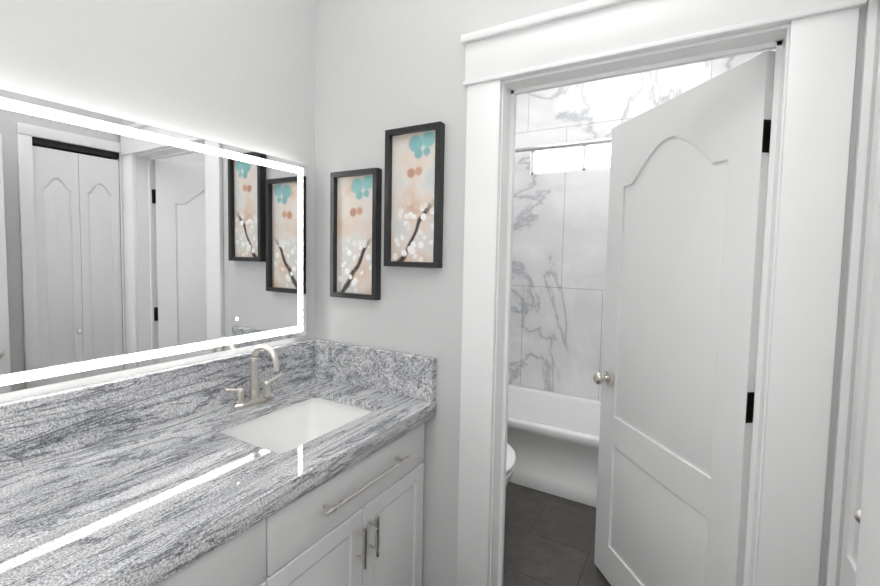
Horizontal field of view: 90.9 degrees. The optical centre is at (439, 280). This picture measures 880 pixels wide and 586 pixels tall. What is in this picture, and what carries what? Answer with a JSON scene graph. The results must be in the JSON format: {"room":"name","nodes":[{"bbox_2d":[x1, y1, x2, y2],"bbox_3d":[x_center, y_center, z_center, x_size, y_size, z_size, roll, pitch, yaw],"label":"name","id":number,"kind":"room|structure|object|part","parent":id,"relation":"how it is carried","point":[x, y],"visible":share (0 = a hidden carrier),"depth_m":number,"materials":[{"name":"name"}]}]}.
{"room":"bathroom","nodes":[
{"label":"bathroom","id":0,"kind":"room"},
{"bbox_2d":[0,0,314,402],"bbox_3d":[-0.739,-0.189,1.780,0.120,3.050,4.600,3,4,30],"label":"wall","id":1,"kind":"structure","parent":0,"point":[238,73],"depth_m":1.43,"materials":[{"name":"paint"}]},
{"bbox_2d":[0,89,305,393],"bbox_3d":[-1.055,-0.091,1.081,0.044,0.732,1.830,3,4,30],"label":"led mirror","id":2,"kind":"object","parent":1,"relation":"attached to","point":[126,244],"visible":1,"depth_m":1.28,"materials":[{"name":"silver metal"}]},
{"bbox_2d":[503,482,610,585],"bbox_3d":[0.068,1.416,1.380,2.060,0.080,4.600,3,4,30],"label":"floor","id":3,"kind":"structure","parent":0,"point":[549,539],"depth_m":2.22,"materials":[{"name":"tile"}]},
{"bbox_2d":[112,406,435,585],"bbox_3d":[-0.870,0.951,0.886,0.655,0.870,2.237,3,4,30],"label":"bathroom vanity","id":4,"kind":"object","parent":3,"relation":"on","point":[357,520],"depth_m":1.24,"materials":[{"name":"wood"}]},
{"bbox_2d":[0,374,435,585],"bbox_3d":[-0.861,0.504,0.861,0.655,0.025,2.238,3,4,30],"label":"countertop","id":5,"kind":"structure","parent":4,"relation":"on","point":[96,512],"depth_m":1.03,"materials":[{"name":"grey stone"}]},
{"bbox_2d":[220,344,283,409],"bbox_3d":[-0.639,0.342,1.565,0.160,0.227,0.242,3,4,30],"label":"faucet","id":6,"kind":"object","parent":5,"relation":"on","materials":[{"name":"silver metal"}]},
{"bbox_2d":[212,394,379,453],"bbox_3d":[-0.474,0.564,1.479,0.400,0.175,0.510,3,4,30],"label":"sink","id":7,"kind":"object","parent":5,"relation":"in","point":[298,421],"depth_m":1.65,"materials":[{"name":"white ceramic"}]},
{"bbox_2d":[506,443,514,486],"bbox_3d":[0.140,0.934,2.139,0.455,0.800,0.679,3,4,30],"label":"toilet","id":8,"kind":"object","parent":3,"relation":"on","point":[510,462],"visible":0.08,"depth_m":2.14,"materials":[{"name":"ceramic"}]},
{"bbox_2d":[507,384,600,506],"bbox_3d":[0.982,1.103,2.917,1.800,0.405,0.758,3,4,30],"label":"bathtub","id":9,"kind":"object","parent":3,"relation":"on","point":[552,439],"visible":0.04,"depth_m":2.72,"materials":[{"name":"ceramic"}]},
{"bbox_2d":[314,0,865,585],"bbox_3d":[0.249,-0.158,1.549,1.820,3.050,0.120,3,4,30],"label":"wall","id":10,"kind":"structure","parent":0,"point":[382,66],"depth_m":1.68,"materials":[{"name":"paint"}]},
{"bbox_2d":[330,168,381,299],"bbox_3d":[-0.356,-0.189,1.811,0.250,0.530,0.034,3,4,30],"label":"picture frame","id":11,"kind":"object","parent":10,"relation":"attached to","point":[355,229],"visible":0.96,"depth_m":1.81,"materials":[{"name":"multicoloured paper"}]},
{"bbox_2d":[384,121,444,267],"bbox_3d":[-0.103,-0.316,1.657,0.250,0.530,0.034,3,4,30],"label":"picture frame","id":12,"kind":"object","parent":10,"relation":"attached to","point":[413,195],"visible":0.92,"depth_m":1.66,"materials":[{"name":"multicoloured paper"}]},
{"bbox_2d":[456,0,866,585],"bbox_3d":[0.552,0.275,1.379,1.060,2.218,0.178,3,4,30],"label":"door frame","id":13,"kind":"structure","parent":10,"relation":"attached to","point":[813,43],"depth_m":1.17,"materials":[{"name":"white wood"}]},
{"bbox_2d":[594,50,774,585],"bbox_3d":[0.832,0.353,1.623,0.035,2.020,0.758,0,3,-10],"label":"door","id":14,"kind":"structure","parent":10,"relation":"in","point":[717,120],"depth_m":1.49,"materials":[{"name":"white wood"}]},
{"bbox_2d":[593,371,613,385],"bbox_3d":[0.772,0.435,1.952,0.190,0.066,0.104,0,3,-10],"label":"door knob","id":15,"kind":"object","parent":14,"relation":"attached to","point":[607,378],"depth_m":1.91,"materials":[{"name":"silver metal"}]},
{"bbox_3d":[0.898,0.372,1.251,0.031,1.640,0.002,0,3,-11],"label":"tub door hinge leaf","id":16,"kind":"part","parent":14,"relation":"part of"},
{"bbox_2d":[509,50,766,399],"bbox_3d":[1.230,-0.234,3.221,1.820,3.050,0.120,3,4,30],"label":"wall","id":17,"kind":"structure","parent":0,"point":[559,246],"depth_m":3.30,"materials":[{"name":"stone"}]},
{"bbox_2d":[531,142,610,174],"bbox_3d":[1.276,-0.912,3.169,1.230,0.210,0.070,3,4,30],"label":"transom","id":18,"kind":"object","parent":17,"relation":"attached to","point":[578,158],"visible":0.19,"depth_m":3.34,"materials":[{"name":"white"}]},
{"bbox_2d":[835,0,879,585],"bbox_3d":[0.934,-0.102,0.802,0.120,3.050,4.600,3,4,30],"label":"wall","id":19,"kind":"structure","parent":0,"point":[868,161],"depth_m":1.03,"materials":[{"name":"paint"}]},
{"bbox_2d":[824,0,877,585],"bbox_3d":[0.884,0.356,0.834,0.078,2.130,0.508,3,4,30],"label":"trim","id":20,"kind":"structure","parent":19,"relation":"attached to","point":[853,262],"depth_m":1.04,"materials":[{"name":"white wood"}]},
{"bbox_2d":[839,41,879,585],"bbox_3d":[0.947,0.399,0.947,0.030,2.010,0.211,3,4,30],"label":"closet door leaf","id":21,"kind":"structure","parent":19,"relation":"in","point":[862,381],"depth_m":0.99,"materials":[{"name":"white wood"}]},
{"bbox_2d":[853,509,860,522],"bbox_3d":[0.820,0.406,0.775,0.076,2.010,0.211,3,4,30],"label":"door knob","id":22,"kind":"structure","parent":21,"relation":"attached to","point":[857,514],"depth_m":0.86,"materials":[{"name":"silver metal"}]},
{"bbox_2d":[855,269,879,585],"bbox_3d":[0.378,0.420,0.293,0.035,2.020,0.762,3,4,36],"label":"entry door","id":23,"kind":"structure","parent":19,"relation":"in","point":[868,567],"depth_m":0.57,"materials":[{"name":"white wood"}]},
{"bbox_3d":[1.003,-0.217,2.834,1.820,3.050,0.780,3,4,30],"label":"wall tile","id":24,"kind":"structure","parent":0,"visible":0},
{"bbox_2d":[515,138,610,152],"bbox_3d":[0.847,-0.798,2.515,1.802,0.056,0.056,3,4,30],"label":"curtain rod","id":25,"kind":"object","parent":24,"relation":"attached to","point":[572,144],"visible":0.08,"depth_m":2.57,"materials":[{"name":"silver metal"}]}
]}

